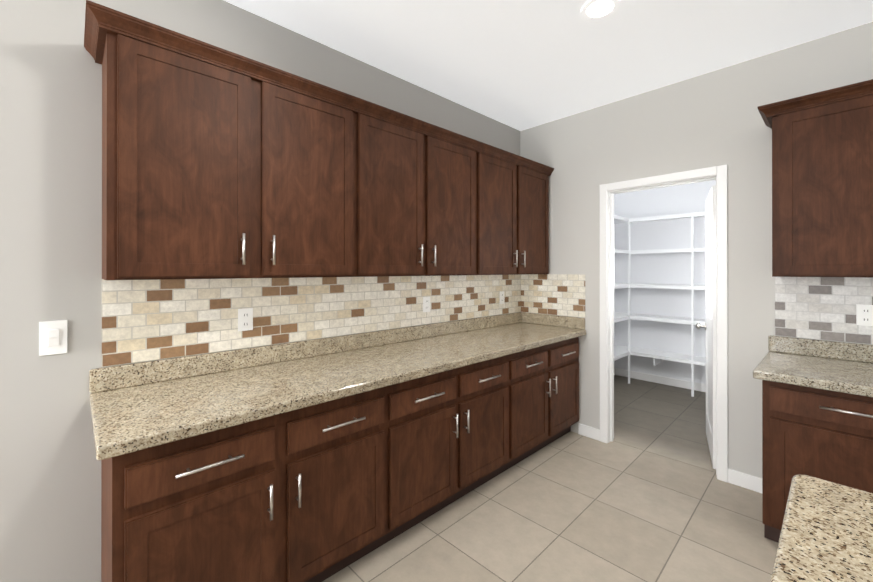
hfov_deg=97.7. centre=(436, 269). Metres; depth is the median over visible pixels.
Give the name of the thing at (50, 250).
wall
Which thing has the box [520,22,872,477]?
wall
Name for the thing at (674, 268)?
wall
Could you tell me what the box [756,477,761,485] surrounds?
baseboard
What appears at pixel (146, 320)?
tile backsplash
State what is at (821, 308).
tile backsplash
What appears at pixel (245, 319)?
electrical outlet plate
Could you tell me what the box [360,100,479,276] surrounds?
upper cabinet
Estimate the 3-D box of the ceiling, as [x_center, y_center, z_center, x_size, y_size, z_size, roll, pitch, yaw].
[1.384,-1.402,0.151,9.150,0.060,7.000,0,0,-44]
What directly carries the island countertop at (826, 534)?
on the kitchen island
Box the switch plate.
[39,320,67,355]
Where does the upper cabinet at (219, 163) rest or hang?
attached to the wall at (50, 250)
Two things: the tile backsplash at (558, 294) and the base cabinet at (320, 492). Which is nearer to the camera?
the base cabinet at (320, 492)
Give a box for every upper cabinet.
[96,5,359,279]
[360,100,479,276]
[480,142,551,274]
[769,79,872,277]
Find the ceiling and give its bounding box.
[224,0,872,130]
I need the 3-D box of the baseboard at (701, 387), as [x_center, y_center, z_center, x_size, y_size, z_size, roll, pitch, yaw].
[3.029,1.388,4.576,0.013,0.095,1.680,0,0,-44]
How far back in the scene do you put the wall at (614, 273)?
5.21 m
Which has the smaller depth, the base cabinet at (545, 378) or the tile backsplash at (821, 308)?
the tile backsplash at (821, 308)
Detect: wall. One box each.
[0,0,519,581]
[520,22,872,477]
[614,194,614,367]
[615,180,715,383]
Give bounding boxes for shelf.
[614,215,629,383]
[630,212,705,396]
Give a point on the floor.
(645, 495)
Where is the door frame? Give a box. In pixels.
[600,165,727,482]
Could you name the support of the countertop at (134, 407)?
on the base cabinet at (545, 378)
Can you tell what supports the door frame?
attached to the wall at (711, 119)
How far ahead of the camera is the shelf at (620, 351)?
4.78 m
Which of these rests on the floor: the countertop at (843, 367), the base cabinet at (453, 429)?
the base cabinet at (453, 429)
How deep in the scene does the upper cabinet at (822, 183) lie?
2.01 m
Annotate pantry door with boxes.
[696,185,715,468]
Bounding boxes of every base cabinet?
[101,385,392,581]
[393,354,512,537]
[513,337,578,465]
[762,380,872,542]
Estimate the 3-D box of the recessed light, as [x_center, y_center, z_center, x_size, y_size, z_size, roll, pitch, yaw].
[0.854,-1.365,1.995,0.184,0.006,0.184,0,0,-44]
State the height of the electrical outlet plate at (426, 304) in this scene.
0.116 m
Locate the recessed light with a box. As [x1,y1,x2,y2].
[581,0,618,19]
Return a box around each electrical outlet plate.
[238,308,252,330]
[423,297,429,311]
[499,291,504,303]
[856,304,872,325]
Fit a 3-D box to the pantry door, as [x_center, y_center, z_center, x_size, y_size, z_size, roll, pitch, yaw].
[2.182,0.411,3.021,0.194,2.020,0.726,0,0,32]
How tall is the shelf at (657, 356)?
2.078 m
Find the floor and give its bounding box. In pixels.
[322,375,777,581]
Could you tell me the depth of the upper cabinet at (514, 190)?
3.11 m
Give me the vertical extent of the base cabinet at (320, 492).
0.868 m
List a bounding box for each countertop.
[89,312,585,459]
[753,335,872,396]
[770,475,872,581]
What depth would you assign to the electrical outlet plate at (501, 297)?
3.53 m
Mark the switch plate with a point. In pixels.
(53, 336)
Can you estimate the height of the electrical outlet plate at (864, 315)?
0.116 m
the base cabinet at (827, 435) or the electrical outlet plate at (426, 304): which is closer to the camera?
the base cabinet at (827, 435)
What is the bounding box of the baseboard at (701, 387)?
[616,368,705,391]
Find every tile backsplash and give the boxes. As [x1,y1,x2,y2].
[102,275,520,366]
[521,274,584,317]
[775,277,872,344]
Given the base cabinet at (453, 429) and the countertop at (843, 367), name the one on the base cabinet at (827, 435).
the countertop at (843, 367)

